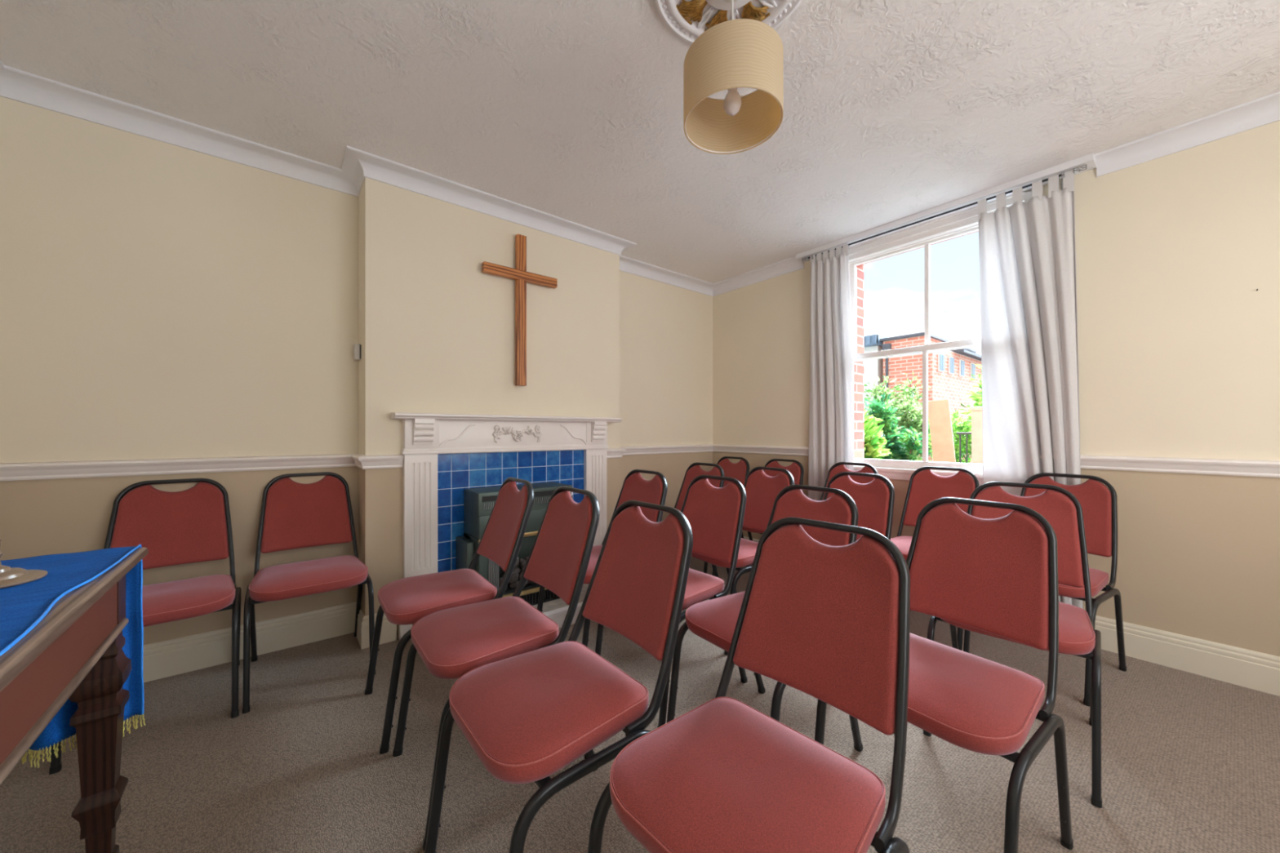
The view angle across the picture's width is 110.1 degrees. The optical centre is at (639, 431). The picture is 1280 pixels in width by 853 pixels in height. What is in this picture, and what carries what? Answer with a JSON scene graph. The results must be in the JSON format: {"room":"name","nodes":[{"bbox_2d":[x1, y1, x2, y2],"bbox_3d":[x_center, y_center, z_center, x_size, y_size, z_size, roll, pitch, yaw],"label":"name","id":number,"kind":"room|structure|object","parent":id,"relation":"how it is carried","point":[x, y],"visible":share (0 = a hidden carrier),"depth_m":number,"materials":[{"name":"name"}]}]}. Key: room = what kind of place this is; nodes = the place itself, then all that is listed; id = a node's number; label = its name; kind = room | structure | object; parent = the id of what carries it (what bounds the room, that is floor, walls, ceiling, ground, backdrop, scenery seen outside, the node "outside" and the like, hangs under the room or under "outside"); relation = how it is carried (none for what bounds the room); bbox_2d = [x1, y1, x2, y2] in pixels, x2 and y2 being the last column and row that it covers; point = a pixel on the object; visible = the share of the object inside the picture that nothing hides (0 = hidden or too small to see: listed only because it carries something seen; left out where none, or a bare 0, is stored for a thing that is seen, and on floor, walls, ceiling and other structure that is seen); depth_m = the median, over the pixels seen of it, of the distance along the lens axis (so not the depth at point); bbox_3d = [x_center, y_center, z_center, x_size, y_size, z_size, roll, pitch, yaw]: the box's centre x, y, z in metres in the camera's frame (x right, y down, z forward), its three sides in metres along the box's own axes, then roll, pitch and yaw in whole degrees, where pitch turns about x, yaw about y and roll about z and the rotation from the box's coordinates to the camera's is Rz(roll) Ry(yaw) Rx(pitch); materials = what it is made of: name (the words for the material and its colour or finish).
{"room":"house of worship","nodes":[
{"label":"house of worship","id":0,"kind":"room"},
{"bbox_2d":[0,96,712,644],"bbox_3d":[-0.960,-0.140,3.098,4.223,2.539,0.100,0,0,-39],"label":"wall","id":1,"kind":"structure","parent":0,"point":[159,300],"depth_m":2.10,"materials":[{"name":"beige paint"}]},
{"bbox_2d":[358,177,619,638],"bbox_3d":[-0.872,-0.140,2.941,1.639,2.539,0.254,0,0,-39],"label":"wall","id":2,"kind":"structure","parent":0,"point":[437,331],"depth_m":2.62,"materials":[{"name":"beige paint"}]},
{"bbox_2d":[142,601,396,682],"bbox_3d":[-0.668,1.039,0.496,1.404,0.162,4.312,0,0,-39],"label":"baseboard","id":3,"kind":"structure","parent":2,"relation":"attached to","point":[172,657],"depth_m":2.26,"materials":[{"name":"beige paint"}]},
{"bbox_2d":[353,343,360,360],"bbox_3d":[-1.560,-0.438,2.467,0.028,0.085,0.072,0,0,-39],"label":"wall sensor","id":4,"kind":"object","parent":2,"relation":"attached to","point":[357,347],"visible":1,"depth_m":2.44,"materials":[{"name":"grey plastic"}]},
{"bbox_2d":[0,60,804,296],"bbox_3d":[0.427,-1.367,1.382,4.223,0.084,4.312,0,0,-39],"label":"trim","id":5,"kind":"structure","parent":2,"relation":"attached to","point":[15,84],"depth_m":2.34,"materials":[{"name":"white paint"}]},
{"bbox_2d":[481,233,557,386],"bbox_3d":[-0.756,-0.762,2.831,0.486,0.945,0.063,0,0,-39],"label":"wooden cross","id":6,"kind":"object","parent":2,"relation":"attached to","point":[520,274],"visible":1,"depth_m":2.81,"materials":[{"name":"brown wood"}]},
{"bbox_2d":[0,0,1279,283],"bbox_3d":[0.505,-1.459,1.445,4.623,0.100,4.512,0,0,-39],"label":"ceiling","id":7,"kind":"structure","parent":0,"point":[571,110],"depth_m":1.84,"materials":[{"name":"white paint"}]},
{"bbox_2d":[653,0,802,43],"bbox_3d":[0.286,-1.385,1.382,0.504,0.048,0.504,0,0,-39],"label":"ceiling rose","id":8,"kind":"object","parent":7,"relation":"attached to","point":[687,19],"visible":0.72,"depth_m":1.48,"materials":[{"name":"white paint"}]},
{"bbox_2d":[683,0,783,154],"bbox_3d":[0.286,-1.160,1.382,0.300,0.420,0.300,0,0,-39],"label":"pendant lamp","id":9,"kind":"object","parent":8,"relation":"hanging from","point":[731,55],"visible":1,"depth_m":1.30,"materials":[{"name":"beige fabric"}]},
{"bbox_2d":[0,556,1279,852],"bbox_3d":[0.505,1.160,1.445,4.623,0.080,4.512,0,0,-39],"label":"floor","id":10,"kind":"structure","parent":0,"point":[1190,762],"depth_m":1.47,"materials":[{"name":"grey carpet"}]},
{"bbox_2d":[0,546,148,852],"bbox_3d":[-1.220,0.720,0.584,0.597,0.800,1.241,0,0,-39],"label":"wooden table","id":11,"kind":"object","parent":10,"relation":"on","point":[75,653],"visible":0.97,"depth_m":1.01,"materials":[{"name":"brown wood"}]},
{"bbox_2d":[0,544,145,768],"bbox_3d":[-1.244,0.581,0.626,0.560,0.539,1.247,0,0,-39],"label":"altar cloth","id":12,"kind":"object","parent":11,"relation":"on","point":[23,606],"visible":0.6,"depth_m":1.12,"materials":[{"name":"blue fabric"}]},
{"bbox_2d":[0,538,47,588],"bbox_3d":[-1.343,0.270,0.926,0.140,0.092,0.140,0,0,-39],"label":"stand","id":13,"kind":"object","parent":12,"relation":"on","point":[9,576],"visible":1,"depth_m":0.93,"materials":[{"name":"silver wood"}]},
{"bbox_2d":[48,478,240,774],"bbox_3d":[-1.949,0.672,1.837,0.462,0.905,0.614,0,0,-41],"label":"chair","id":14,"kind":"object","parent":10,"relation":"on","point":[193,525],"visible":0.74,"depth_m":1.96,"materials":[{"name":"red fabric"}]},
{"bbox_2d":[242,471,375,714],"bbox_3d":[-1.585,0.672,2.152,0.462,0.905,0.614,0,0,-39],"label":"chair","id":15,"kind":"object","parent":10,"relation":"on","point":[294,515],"visible":0.99,"depth_m":2.22,"materials":[{"name":"red fabric"}]},
{"bbox_2d":[364,477,533,754],"bbox_3d":[-0.796,0.672,1.917,0.614,0.905,0.462,0,0,-37],"label":"chair","id":16,"kind":"object","parent":10,"relation":"on","point":[405,601],"visible":0.94,"depth_m":1.87,"materials":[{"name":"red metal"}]},
{"bbox_2d":[392,485,599,850],"bbox_3d":[-0.476,0.672,1.560,0.614,0.905,0.462,0,0,-38],"label":"chair","id":17,"kind":"object","parent":10,"relation":"on","point":[453,642],"visible":0.94,"depth_m":1.54,"materials":[{"name":"red fabric"}]},
{"bbox_2d":[391,412,622,640],"bbox_3d":[-0.627,0.509,2.684,1.460,1.222,0.454,0,0,-39],"label":"fireplace surround","id":18,"kind":"object","parent":10,"relation":"on","point":[445,455],"visible":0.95,"depth_m":2.62,"materials":[{"name":"white paint"}]},
{"bbox_2d":[391,412,622,422],"bbox_3d":[-0.733,-0.085,2.815,1.460,0.034,0.116,0,0,-39],"label":"mantel shelf","id":19,"kind":"object","parent":18,"relation":"attached to","point":[406,417],"depth_m":2.64,"materials":[{"name":"white paint"}]},
{"bbox_2d":[456,481,573,605],"bbox_3d":[-0.721,0.676,2.705,0.680,0.682,0.270,0,0,-39],"label":"fire","id":20,"kind":"object","parent":18,"relation":"on","point":[479,503],"visible":0.28,"depth_m":2.58,"materials":[{"name":"black metal"}]},
{"bbox_2d":[484,496,550,509],"bbox_3d":[-0.644,0.409,2.610,0.537,0.035,0.004,0,0,-39],"label":"grille","id":21,"kind":"object","parent":20,"relation":"attached to","point":[539,501],"depth_m":2.64,"materials":[{"name":"metal"}]},
{"bbox_2d":[498,581,539,595],"bbox_3d":[-0.687,0.912,2.662,0.490,0.015,0.136,0,0,-39],"label":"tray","id":22,"kind":"object","parent":20,"relation":"on","point":[531,587],"depth_m":2.60,"materials":[{"name":"gold metal"}]},
{"bbox_2d":[519,589,559,605],"bbox_3d":[-0.642,0.979,2.607,0.590,0.074,0.014,0,0,-39],"label":"grille","id":23,"kind":"object","parent":20,"relation":"attached to","point":[532,591],"depth_m":2.63,"materials":[{"name":"black metal"}]},
{"bbox_2d":[424,500,693,852],"bbox_3d":[-0.184,0.672,1.184,0.614,0.905,0.462,0,0,-40],"label":"chair","id":24,"kind":"object","parent":10,"relation":"on","point":[526,717],"visible":0.99,"depth_m":1.14,"materials":[{"name":"red fabric"}]},
{"bbox_2d":[537,469,667,647],"bbox_3d":[-0.182,0.672,2.359,0.614,0.905,0.462,0,0,-40],"label":"chair","id":25,"kind":"object","parent":10,"relation":"on","point":[634,487],"visible":0.34,"depth_m":2.44,"materials":[{"name":"red fabric"}]},
{"bbox_2d":[595,475,747,728],"bbox_3d":[0.163,0.672,2.025,0.614,0.905,0.462,0,0,-40],"label":"chair","id":26,"kind":"object","parent":10,"relation":"on","point":[715,516],"visible":0.53,"depth_m":2.07,"materials":[{"name":"red fabric"}]},
{"bbox_2d":[674,462,724,577],"bbox_3d":[0.234,0.672,2.957,0.614,0.905,0.462,0,0,-38],"label":"chair","id":27,"kind":"object","parent":10,"relation":"on","point":[694,470],"visible":0.23,"depth_m":3.17,"materials":[{"name":"red fabric"}]},
{"bbox_2d":[703,456,749,573],"bbox_3d":[0.592,0.672,3.744,0.614,0.905,0.462,0,0,-37],"label":"chair","id":28,"kind":"object","parent":10,"relation":"on","point":[740,470],"visible":0.27,"depth_m":3.85,"materials":[{"name":"red fabric"}]},
{"bbox_2d":[691,466,794,655],"bbox_3d":[0.564,0.672,2.592,0.614,0.905,0.462,0,0,-33],"label":"chair","id":29,"kind":"object","parent":10,"relation":"on","point":[762,490],"visible":0.38,"depth_m":2.68,"materials":[{"name":"red fabric"}]},
{"bbox_2d":[587,516,910,852],"bbox_3d":[0.245,0.672,0.891,0.614,0.905,0.462,0,0,-42],"label":"chair","id":30,"kind":"object","parent":10,"relation":"on","point":[828,624],"visible":1,"depth_m":0.90,"materials":[{"name":"red fabric"}]},
{"bbox_2d":[711,458,804,576],"bbox_3d":[0.924,0.672,3.398,0.614,0.905,0.462,0,0,-37],"label":"chair","id":31,"kind":"object","parent":10,"relation":"on","point":[796,468],"visible":0.2,"depth_m":3.49,"materials":[{"name":"red fabric"}]},
{"bbox_2d":[666,484,862,751],"bbox_3d":[0.470,0.672,1.623,0.614,0.905,0.462,0,0,-36],"label":"chair","id":32,"kind":"object","parent":10,"relation":"on","point":[714,620],"visible":0.42,"depth_m":1.65,"materials":[{"name":"red fabric"}]},
{"bbox_2d":[820,462,878,501],"bbox_3d":[1.279,0.672,3.001,0.614,0.905,0.462,0,0,-35],"label":"chair","id":33,"kind":"object","parent":10,"relation":"on","point":[839,467],"visible":0.13,"depth_m":3.15,"materials":[{"name":"red fabric"}]},
{"bbox_2d":[823,471,894,540],"bbox_3d":[0.936,0.672,2.220,0.614,0.905,0.462,0,0,-33],"label":"chair","id":34,"kind":"object","parent":10,"relation":"on","point":[874,500],"visible":0.25,"depth_m":2.28,"materials":[{"name":"red fabric"}]},
{"bbox_2d":[890,466,979,650],"bbox_3d":[1.666,0.672,2.583,0.614,0.905,0.462,0,0,-41],"label":"chair","id":35,"kind":"object","parent":10,"relation":"on","point":[925,486],"visible":0.44,"depth_m":2.76,"materials":[{"name":"red fabric"}]},
{"bbox_2d":[814,497,1073,852],"bbox_3d":[0.855,0.672,1.257,0.614,0.905,0.462,0,0,-35],"label":"chair","id":36,"kind":"object","parent":10,"relation":"on","point":[998,576],"visible":0.8,"depth_m":1.25,"materials":[{"name":"red fabric"}]},
{"bbox_2d":[923,481,1102,808],"bbox_3d":[1.425,0.672,1.704,0.614,0.905,0.462,0,0,-45],"label":"chair","id":37,"kind":"object","parent":10,"relation":"on","point":[1077,637],"visible":0.48,"depth_m":1.71,"materials":[{"name":"red fabric"}]},
{"bbox_2d":[963,472,1126,706],"bbox_3d":[1.972,0.672,2.170,0.614,0.905,0.462,0,0,-31],"label":"chair","id":38,"kind":"object","parent":10,"relation":"on","point":[1098,502],"visible":0.5,"depth_m":2.14,"materials":[{"name":"red fabric"}]},
{"bbox_2d":[853,231,978,458],"bbox_3d":[2.252,-0.180,2.858,0.190,3.800,4.512,0,0,-39],"label":"wall","id":39,"kind":"structure","parent":0,"point":[858,366],"depth_m":3.52,"materials":[{"name":"red brick"}]},
{"bbox_2d":[712,120,1279,657],"bbox_3d":[2.124,-0.140,2.754,0.140,2.539,4.312,0,0,-39],"label":"wall","id":40,"kind":"structure","parent":0,"point":[1179,344],"depth_m":2.14,"materials":[{"name":"beige paint"}]},
{"bbox_2d":[606,444,827,457],"bbox_3d":[0.535,0.160,3.440,1.469,0.071,1.247,0,0,-39],"label":"trim","id":41,"kind":"structure","parent":40,"relation":"attached to","point":[646,450],"depth_m":3.90,"materials":[{"name":"white paint"}]},
{"bbox_2d":[848,187,1031,485],"bbox_3d":[1.997,-0.522,3.068,0.382,1.704,1.230,0,0,-39],"label":"window","id":42,"kind":"structure","parent":40,"relation":"in","point":[966,221],"depth_m":3.01,"materials":[{"name":"white paint"}]},
{"bbox_2d":[801,164,1087,261],"bbox_3d":[1.817,-1.339,2.935,0.109,0.065,1.597,0,0,-39],"label":"curtain rod","id":43,"kind":"object","parent":40,"relation":"attached to","point":[1062,175],"visible":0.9,"depth_m":2.75,"materials":[{"name":"metal"}]},
{"bbox_2d":[808,243,853,501],"bbox_3d":[1.424,-0.158,3.401,0.098,2.416,0.373,0,0,-39],"label":"curtain","id":44,"kind":"object","parent":43,"relation":"hanging from","point":[831,409],"visible":0.79,"depth_m":3.38,"materials":[{"name":"white fabric"}]},
{"bbox_2d":[977,169,1083,608],"bbox_3d":[2.158,-0.158,2.492,0.104,2.417,0.444,0,0,-39],"label":"curtain","id":45,"kind":"object","parent":43,"relation":"hanging from","point":[1027,251],"visible":0.64,"depth_m":2.48,"materials":[{"name":"white fabric"}]},
{"bbox_2d":[795,152,1096,262],"bbox_3d":[1.809,-1.391,2.942,0.113,0.036,1.670,0,0,-39],"label":"trim","id":46,"kind":"structure","parent":40,"relation":"attached to","point":[1090,160],"depth_m":2.71,"materials":[{"name":"white paint"}]},
{"bbox_2d":[743,536,1279,696],"bbox_3d":[2.068,1.039,2.696,0.020,0.162,4.292,0,0,-39],"label":"baseboard","id":47,"kind":"structure","parent":40,"relation":"attached to","point":[1248,668],"depth_m":2.06,"materials":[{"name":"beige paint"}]},
{"bbox_2d":[1040,454,1279,477],"bbox_3d":[2.815,0.160,1.759,0.036,0.071,1.895,0,0,-39],"label":"trim","id":48,"kind":"structure","parent":40,"relation":"attached to","point":[1270,468],"depth_m":2.09,"materials":[{"name":"white paint"}]},
{"bbox_2d":[1094,91,1279,177],"bbox_3d":[2.867,-1.367,1.652,0.090,0.084,1.665,0,0,-39],"label":"trim","id":49,"kind":"structure","parent":40,"relation":"attached to","point":[1264,110],"depth_m":2.06,"materials":[{"name":"white paint"}]},
{"bbox_3d":[-1.253,-0.139,0.023,0.100,2.539,4.512,0,0,-39],"label":"wall","id":50,"kind":"structure","parent":0,"visible":0},
{"bbox_2d":[0,453,403,481],"bbox_3d":[-0.657,0.160,0.505,1.434,0.071,4.312,0,0,-39],"label":"trim","id":51,"kind":"structure","parent":50,"relation":"attached to","point":[87,468],"depth_m":2.07,"materials":[{"name":"white paint"}]},
{"label":"outside","id":52,"kind":"structure","parent":0,"visible":0},
{"bbox_3d":[18.457,1.520,27.784,56.357,0.100,80.000,0,0,-39],"label":"ground","id":53,"kind":"structure","parent":52,"visible":0},
{"bbox_2d":[863,334,888,414],"bbox_3d":[10.110,-1.430,25.111,7.100,5.800,9.100,0,0,-39],"label":"low hall","id":54,"kind":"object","parent":53,"relation":"on","point":[873,368],"visible":0.06,"depth_m":19.86,"materials":[{"name":"white paint"}]},
{"bbox_2d":[863,400,891,459],"bbox_3d":[2.166,0.359,5.220,1.375,2.236,1.547,0,0,33],"label":"shrub","id":55,"kind":"object","parent":53,"relation":"on","point":[874,442],"visible":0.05,"depth_m":4.61,"materials":[{"name":"green plant"}]},
{"bbox_2d":[863,393,930,461],"bbox_3d":[3.345,0.471,6.140,0.942,2.000,1.025,0,0,8],"label":"shrub","id":56,"kind":"object","parent":53,"relation":"on","point":[903,446],"visible":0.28,"depth_m":5.86,"materials":[{"name":"green plant"}]},
{"bbox_2d":[863,372,964,461],"bbox_3d":[6.643,-0.043,11.296,2.126,3.026,2.803,0,0,-39],"label":"shrub","id":57,"kind":"object","parent":53,"relation":"on","point":[913,417],"visible":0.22,"depth_m":11.27,"materials":[{"name":"green plant"}]},
{"bbox_2d":[880,332,982,462],"bbox_3d":[16.086,-1.305,22.555,12.820,5.550,2.350,0,0,-39],"label":"brick building","id":58,"kind":"structure","parent":53,"relation":"on","point":[949,371],"depth_m":19.12,"materials":[{"name":"brick"}]},
{"bbox_2d":[928,398,955,462],"bbox_3d":[4.316,0.509,6.325,0.431,1.944,0.080,0,0,40],"label":"board","id":59,"kind":"object","parent":53,"relation":"on","point":[939,411],"visible":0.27,"depth_m":6.32,"materials":[{"name":"beige wood"}]},
{"bbox_2d":[920,364,982,463],"bbox_3d":[5.929,0.104,7.854,1.991,2.771,2.194,0,0,-39],"label":"tree","id":60,"kind":"object","parent":53,"relation":"on","point":[966,425],"visible":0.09,"depth_m":7.86,"materials":[{"name":"green plant"}]},
{"bbox_2d":[956,432,971,463],"bbox_3d":[4.756,0.740,6.444,0.030,1.460,0.320,0,0,-39],"label":"railing","id":61,"kind":"object","parent":53,"relation":"on","point":[959,433],"visible":0.27,"depth_m":6.48,"materials":[{"name":"grey metal"}]},
{"bbox_2d":[968,406,982,463],"bbox_3d":[4.633,0.570,5.881,0.280,1.800,0.440,0,0,-39],"label":"gate post","id":62,"kind":"object","parent":53,"relation":"on","point":[976,411],"visible":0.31,"depth_m":5.91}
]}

